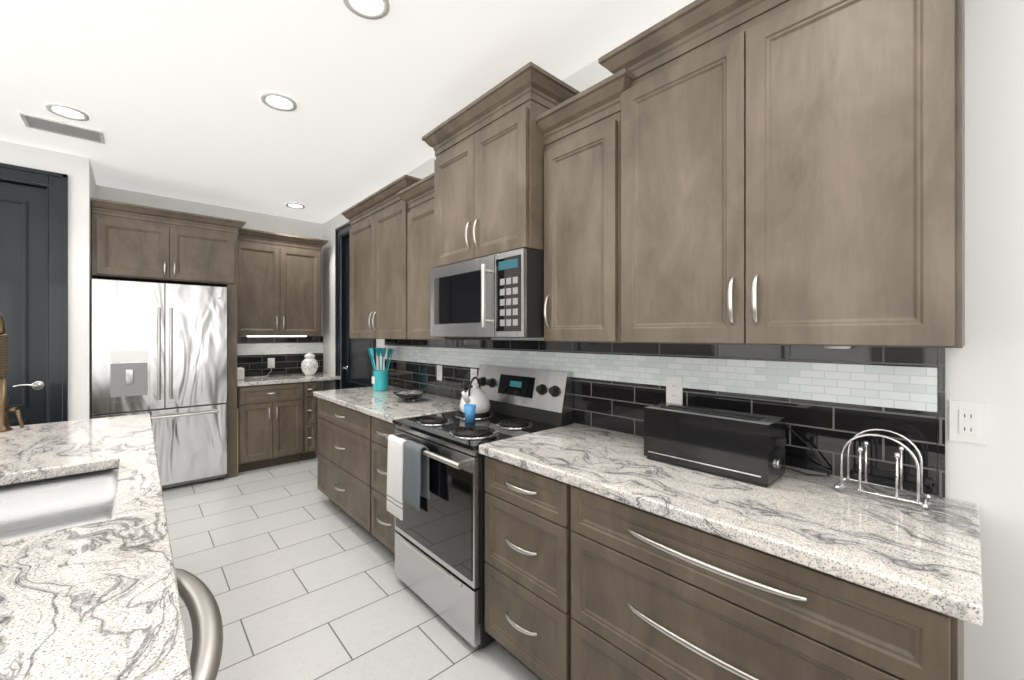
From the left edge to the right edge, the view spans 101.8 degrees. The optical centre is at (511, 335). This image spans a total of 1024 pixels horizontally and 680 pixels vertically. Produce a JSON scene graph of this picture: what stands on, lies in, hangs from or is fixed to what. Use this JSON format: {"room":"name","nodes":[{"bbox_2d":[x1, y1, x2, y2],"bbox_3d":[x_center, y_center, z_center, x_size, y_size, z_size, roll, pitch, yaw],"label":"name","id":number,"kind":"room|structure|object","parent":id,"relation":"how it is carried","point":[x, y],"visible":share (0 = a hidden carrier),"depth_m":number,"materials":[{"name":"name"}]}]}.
{"room":"kitchen","nodes":[
{"label":"kitchen","id":0,"kind":"room"},
{"bbox_2d":[0,140,62,184],"bbox_3d":[-4.640,-0.010,2.253,3.030,2.800,0.140,0,0,-42],"label":"wall","id":1,"kind":"structure","parent":0,"point":[11,153],"depth_m":3.10,"materials":[{"name":"white paint"}]},
{"bbox_2d":[0,181,46,425],"bbox_3d":[-3.888,0.130,2.890,0.880,2.508,0.104,0,0,-42],"label":"door leaf","id":2,"kind":"structure","parent":1,"relation":"in","point":[23,260],"depth_m":3.11,"materials":[{"name":"black wood"}]},
{"bbox_2d":[0,163,67,422],"bbox_3d":[-3.898,0.075,2.901,1.110,2.630,0.170,0,0,-42],"label":"door frame","id":3,"kind":"structure","parent":1,"relation":"attached to","point":[56,185],"depth_m":3.17,"materials":[{"name":"black wood"}]},
{"bbox_2d":[63,153,96,420],"bbox_3d":[-3.683,-0.010,3.559,0.140,2.800,0.800,0,0,-42],"label":"wall","id":4,"kind":"structure","parent":0,"point":[82,185],"depth_m":3.27,"materials":[{"name":"white paint"}]},
{"bbox_2d":[97,185,322,416],"bbox_3d":[-3.243,-0.010,4.588,2.170,2.800,0.140,0,0,-42],"label":"wall","id":5,"kind":"structure","parent":0,"point":[275,224],"depth_m":4.63,"materials":[{"name":"white paint"}]},
{"bbox_2d":[237,336,322,376],"bbox_3d":[-2.762,0.238,4.915,1.008,0.462,0.013,0,0,-42],"label":"backsplash","id":6,"kind":"structure","parent":5,"relation":"attached to","point":[287,353],"depth_m":4.90,"materials":[{"name":"black tile"}]},
{"bbox_2d":[268,358,274,367],"bbox_3d":[-2.811,0.325,4.858,0.072,0.116,0.009,0,0,-42],"label":"electrical outlet","id":7,"kind":"object","parent":6,"relation":"attached to","point":[269,360],"visible":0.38,"depth_m":4.86,"materials":[{"name":"white plastic"}]},
{"bbox_2d":[237,228,328,336],"bbox_3d":[-2.656,-0.551,4.753,0.949,1.137,0.394,0,0,-42],"label":"upper cabinet","id":8,"kind":"object","parent":5,"relation":"attached to","point":[278,284],"visible":0.96,"depth_m":4.61,"materials":[{"name":"brown wood"}]},
{"bbox_2d":[0,0,694,223],"bbox_3d":[-0.885,-1.460,0.750,7.000,0.100,9.120,0,0,-42],"label":"ceiling","id":9,"kind":"structure","parent":0,"point":[165,95],"depth_m":2.28,"materials":[{"name":"white paint"}]},
{"bbox_2d":[19,112,104,143],"bbox_3d":[-3.045,-1.403,2.836,0.380,0.011,0.230,0,0,-42],"label":"ceiling vent","id":10,"kind":"object","parent":9,"relation":"in","point":[57,127],"visible":1,"depth_m":2.82,"materials":[{"name":"white metal"}]},
{"bbox_2d":[45,103,88,120],"bbox_3d":[-2.798,-1.403,2.621,0.190,0.011,0.190,0,0,-42],"label":"recessed light","id":11,"kind":"object","parent":9,"relation":"in","point":[66,111],"visible":1,"depth_m":2.62,"materials":[{"name":"white"}]},
{"bbox_2d":[261,92,296,110],"bbox_3d":[-1.402,-1.403,2.505,0.190,0.011,0.190,0,0,-42],"label":"recessed light","id":12,"kind":"object","parent":9,"relation":"in","point":[278,101],"visible":0.96,"depth_m":2.50,"materials":[{"name":"white"}]},
{"bbox_2d":[285,203,304,208],"bbox_3d":[-2.351,-1.403,4.516,0.190,0.011,0.190,0,0,-42],"label":"recessed light","id":13,"kind":"object","parent":9,"relation":"in","point":[295,205],"visible":0.98,"depth_m":4.51,"materials":[{"name":"white"}]},
{"bbox_2d":[343,0,389,19],"bbox_3d":[-0.613,-1.403,1.749,0.190,0.011,0.190,0,0,-42],"label":"recessed light","id":14,"kind":"object","parent":9,"relation":"in","point":[372,9],"visible":0.96,"depth_m":1.78,"materials":[{"name":"white"}]},
{"bbox_2d":[162,451,539,679],"bbox_3d":[-0.885,1.440,0.750,7.000,0.100,9.120,0,0,-42],"label":"floor","id":15,"kind":"structure","parent":0,"point":[291,566],"depth_m":2.26,"materials":[{"name":"tile"}]},
{"bbox_2d":[92,279,226,488],"bbox_3d":[-3.281,0.466,3.914,0.912,1.848,0.771,0,0,-42],"label":"refrigerator","id":16,"kind":"object","parent":15,"relation":"on","point":[159,353],"visible":0.81,"depth_m":3.68,"materials":[{"name":"silver metal"}]},
{"bbox_2d":[91,198,245,477],"bbox_3d":[-3.254,0.138,3.996,1.071,2.505,0.719,0,0,-42],"label":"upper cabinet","id":17,"kind":"object","parent":15,"relation":"on","point":[136,243],"visible":0.96,"depth_m":3.77,"materials":[{"name":"brown wood"}]},
{"bbox_2d":[175,568,222,679],"bbox_3d":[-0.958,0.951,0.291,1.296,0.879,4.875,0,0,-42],"label":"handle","id":18,"kind":"object","parent":15,"relation":"on","point":[196,595],"visible":0.06,"depth_m":0.83,"materials":[{"name":"metal"}]},
{"bbox_2d":[0,413,192,679],"bbox_3d":[-1.000,0.490,0.253,1.262,0.040,4.935,0,0,-42],"label":"island countertop","id":19,"kind":"structure","parent":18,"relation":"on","point":[99,600],"depth_m":0.81,"materials":[{"name":"stone"}]},
{"bbox_2d":[0,313,23,431],"bbox_3d":[-2.424,0.178,1.986,0.110,0.583,0.252,0,0,-42],"label":"faucet","id":20,"kind":"object","parent":19,"relation":"on","point":[4,411],"visible":1,"depth_m":2.04,"materials":[{"name":"brown metal"}]},
{"bbox_2d":[0,468,117,541],"bbox_3d":[-1.437,0.625,1.181,0.523,0.229,0.778,0,0,-42],"label":"undermount sink","id":21,"kind":"object","parent":19,"relation":"in","point":[31,508],"visible":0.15,"depth_m":1.49,"materials":[{"name":"silver metal"}]},
{"bbox_2d":[237,382,302,472],"bbox_3d":[-2.687,0.951,4.550,0.600,0.879,0.655,0,0,-42],"label":"base cabinet","id":22,"kind":"object","parent":15,"relation":"on","point":[270,425],"visible":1,"depth_m":4.32,"materials":[{"name":"brown wood"}]},
{"bbox_2d":[237,372,340,386],"bbox_3d":[-2.553,0.490,4.683,1.008,0.040,0.637,0,0,-42],"label":"countertop","id":23,"kind":"structure","parent":22,"relation":"on","point":[271,379],"depth_m":4.51,"materials":[{"name":"stone"}]},
{"bbox_2d":[237,367,243,379],"bbox_3d":[-2.888,0.406,4.403,0.080,0.125,0.130,0,0,-42],"label":"appliance","id":24,"kind":"object","parent":23,"relation":"on","point":[240,373],"visible":0.67,"depth_m":4.36,"materials":[{"name":"white plastic"}]},
{"bbox_2d":[301,352,317,375],"bbox_3d":[-2.371,0.330,4.875,0.184,0.278,0.184,0,0,-42],"label":"ginger jar","id":25,"kind":"object","parent":23,"relation":"on","point":[309,365],"visible":1,"depth_m":4.82,"materials":[{"name":"white ceramic"}]},
{"bbox_2d":[301,381,316,460],"bbox_3d":[-2.410,0.951,4.798,0.140,0.879,0.655,0,0,-42],"label":"base cabinet","id":26,"kind":"object","parent":15,"relation":"on","point":[309,423],"visible":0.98,"depth_m":4.58,"materials":[{"name":"brown wood"}]},
{"bbox_2d":[317,398,384,545],"bbox_3d":[-1.046,0.951,3.269,0.662,0.879,1.070,0,0,-42],"label":"base cabinet","id":27,"kind":"object","parent":15,"relation":"on","point":[344,440],"visible":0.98,"depth_m":3.01,"materials":[{"name":"brown wood"}]},
{"bbox_2d":[313,386,459,423],"bbox_3d":[-0.917,0.490,3.134,0.652,0.040,1.503,0,0,-42],"label":"countertop","id":28,"kind":"structure","parent":27,"relation":"on","point":[388,405],"depth_m":2.90,"materials":[{"name":"stone"}]},
{"bbox_2d":[368,348,393,390],"bbox_3d":[-1.120,0.288,3.553,0.218,0.362,0.218,0,0,-42],"label":"utensil crock","id":29,"kind":"object","parent":28,"relation":"on","point":[380,380],"visible":1,"depth_m":3.50,"materials":[{"name":"teal ceramic"}]},
{"bbox_2d":[393,390,426,401],"bbox_3d":[-0.726,0.437,2.965,0.236,0.064,0.236,0,0,-42],"label":"glass bowl","id":30,"kind":"object","parent":28,"relation":"on","point":[409,395],"visible":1,"depth_m":2.92,"materials":[{"name":"black"}]},
{"bbox_2d":[371,417,396,554],"bbox_3d":[-0.554,0.951,2.723,0.662,0.879,0.396,0,0,-42],"label":"base cabinet","id":31,"kind":"object","parent":15,"relation":"on","point":[383,530],"visible":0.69,"depth_m":2.57,"materials":[{"name":"brown wood"}]},
{"bbox_2d":[385,364,572,648],"bbox_3d":[-0.203,0.792,2.252,0.742,1.195,0.754,0,0,-42],"label":"range","id":32,"kind":"object","parent":15,"relation":"on","point":[436,491],"visible":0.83,"depth_m":2.04,"materials":[{"name":"silver metal"}]},
{"bbox_2d":[464,404,475,422],"bbox_3d":[-0.231,0.429,2.284,0.066,0.092,0.066,0,0,-42],"label":"cup","id":33,"kind":"object","parent":32,"relation":"on","point":[469,411],"visible":1,"depth_m":2.26,"materials":[{"name":"blue"}]},
{"bbox_2d":[459,377,489,413],"bbox_3d":[-0.236,0.352,2.461,0.224,0.211,0.184,0,0,-42],"label":"kettle","id":34,"kind":"object","parent":32,"relation":"on","point":[479,397],"visible":0.96,"depth_m":2.41,"materials":[{"name":"white ceramic"}]},
{"bbox_2d":[485,456,571,679],"bbox_3d":[0.257,0.951,1.823,0.662,0.879,0.479,0,0,-42],"label":"base cabinet","id":35,"kind":"object","parent":15,"relation":"on","point":[528,531],"visible":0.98,"depth_m":1.59,"materials":[{"name":"brown wood"}]},
{"bbox_2d":[571,486,963,679],"bbox_3d":[0.727,0.951,1.301,0.662,0.879,0.922,0,0,-42],"label":"base cabinet","id":36,"kind":"object","parent":15,"relation":"on","point":[655,597],"visible":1,"depth_m":1.08,"materials":[{"name":"brown wood"}]},
{"bbox_2d":[479,423,982,625],"bbox_3d":[0.578,0.490,1.474,0.652,0.040,1.438,0,0,-42],"label":"countertop","id":37,"kind":"structure","parent":36,"relation":"on","point":[919,555],"depth_m":1.10,"materials":[{"name":"stone"}]},
{"bbox_2d":[644,403,829,486],"bbox_3d":[0.782,0.370,1.482,0.290,0.197,0.523,0,0,-42],"label":"toaster","id":38,"kind":"object","parent":37,"relation":"on","point":[749,448],"visible":1,"depth_m":1.39,"materials":[{"name":"black metal"}]},
{"bbox_2d":[833,428,930,508],"bbox_3d":[1.088,0.376,1.228,0.116,0.185,0.205,0,0,-42],"label":"napkin holder","id":39,"kind":"object","parent":37,"relation":"on","point":[919,492],"visible":0.98,"depth_m":1.22,"materials":[{"name":"silver metal"}]},
{"bbox_2d":[323,0,1023,679],"bbox_3d":[0.532,-0.010,2.120,0.140,2.800,8.860,0,0,-42],"label":"wall","id":40,"kind":"structure","parent":0,"point":[985,364],"depth_m":1.14,"materials":[{"name":"white paint"}]},
{"bbox_2d":[335,221,375,389],"bbox_3d":[-1.647,0.075,4.518,0.170,2.630,1.060,0,0,-42],"label":"door frame","id":41,"kind":"structure","parent":40,"relation":"attached to","point":[340,301],"depth_m":4.81,"materials":[{"name":"black wood"}]},
{"bbox_2d":[342,237,370,388],"bbox_3d":[-1.658,0.130,4.508,0.104,2.508,0.830,0,0,-42],"label":"door leaf","id":42,"kind":"structure","parent":40,"relation":"in","point":[357,367],"depth_m":4.61,"materials":[{"name":"black wood"}]},
{"bbox_2d":[341,175,420,338],"bbox_3d":[-0.974,-0.530,3.390,0.394,1.120,1.183,0,0,-42],"label":"upper cabinet","id":43,"kind":"object","parent":40,"relation":"attached to","point":[378,267],"visible":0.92,"depth_m":3.23,"materials":[{"name":"brown wood"}]},
{"bbox_2d":[397,173,490,339],"bbox_3d":[-0.452,-0.482,2.810,0.394,1.025,0.622,0,0,-42],"label":"upper cabinet","id":44,"kind":"object","parent":40,"relation":"attached to","point":[418,197],"visible":0.23,"depth_m":2.77,"materials":[{"name":"brown wood"}]},
{"bbox_2d":[422,61,579,267],"bbox_3d":[-0.050,-0.787,2.296,0.484,0.785,0.924,0,0,-42],"label":"upper cabinet","id":45,"kind":"object","parent":40,"relation":"attached to","point":[488,147],"visible":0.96,"depth_m":2.04,"materials":[{"name":"brown wood"}]},
{"bbox_2d":[430,248,543,337],"bbox_3d":[-0.061,-0.190,2.286,0.515,0.404,0.796,0,0,-42],"label":"microwave","id":46,"kind":"object","parent":45,"relation":"attached to","point":[500,295],"visible":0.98,"depth_m":2.00,"materials":[{"name":"silver metal"}]},
{"bbox_2d":[535,68,633,342],"bbox_3d":[0.389,-0.482,1.876,0.394,1.025,0.532,0,0,-42],"label":"upper cabinet","id":47,"kind":"object","parent":40,"relation":"attached to","point":[581,132],"visible":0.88,"depth_m":1.75,"materials":[{"name":"brown wood"}]},
{"bbox_2d":[384,339,944,497],"bbox_3d":[0.027,0.251,2.564,0.014,0.437,3.664,0,0,-42],"label":"backsplash","id":48,"kind":"structure","parent":40,"relation":"attached to","point":[827,404],"depth_m":1.53,"materials":[{"name":"black tile"}]},
{"bbox_2d":[437,365,441,380],"bbox_3d":[-0.558,0.290,3.197,0.009,0.116,0.072,0,0,-42],"label":"outlet","id":49,"kind":"object","parent":48,"relation":"attached to","point":[439,372],"visible":1,"depth_m":3.19,"materials":[{"name":"white plastic"}]},
{"bbox_2d":[471,369,476,383],"bbox_3d":[-0.264,0.290,2.870,0.009,0.116,0.072,0,0,-42],"label":"outlet","id":50,"kind":"object","parent":48,"relation":"attached to","point":[473,372],"visible":0.77,"depth_m":2.86,"materials":[{"name":"white plastic"}]},
{"bbox_2d":[666,377,682,404],"bbox_3d":[0.701,0.240,1.798,0.009,0.116,0.072,0,0,-42],"label":"outlet","id":51,"kind":"object","parent":48,"relation":"attached to","point":[674,390],"visible":1,"depth_m":1.79,"materials":[{"name":"white plastic"}]},
{"bbox_2d":[598,0,964,347],"bbox_3d":[0.832,-0.530,1.385,0.394,1.120,1.034,0,0,-42],"label":"upper cabinet","id":52,"kind":"object","parent":40,"relation":"attached to","point":[792,172],"visible":1,"depth_m":1.19,"materials":[{"name":"brown wood"}]},
{"bbox_2d":[823,346,850,348],"bbox_3d":[1.063,0.037,1.360,0.072,0.012,0.072,0,0,-42],"label":"puck","id":53,"kind":"object","parent":52,"relation":"attached to","point":[838,347],"visible":0.52,"depth_m":1.33,"materials":[{"name":"white plastic"}]},
{"bbox_2d":[949,400,986,444],"bbox_3d":[1.285,0.245,1.173,0.009,0.116,0.072,0,0,-42],"label":"outlet","id":54,"kind":"object","parent":40,"relation":"attached to","point":[967,421],"visible":1,"depth_m":1.17,"materials":[{"name":"white plastic"}]}
]}

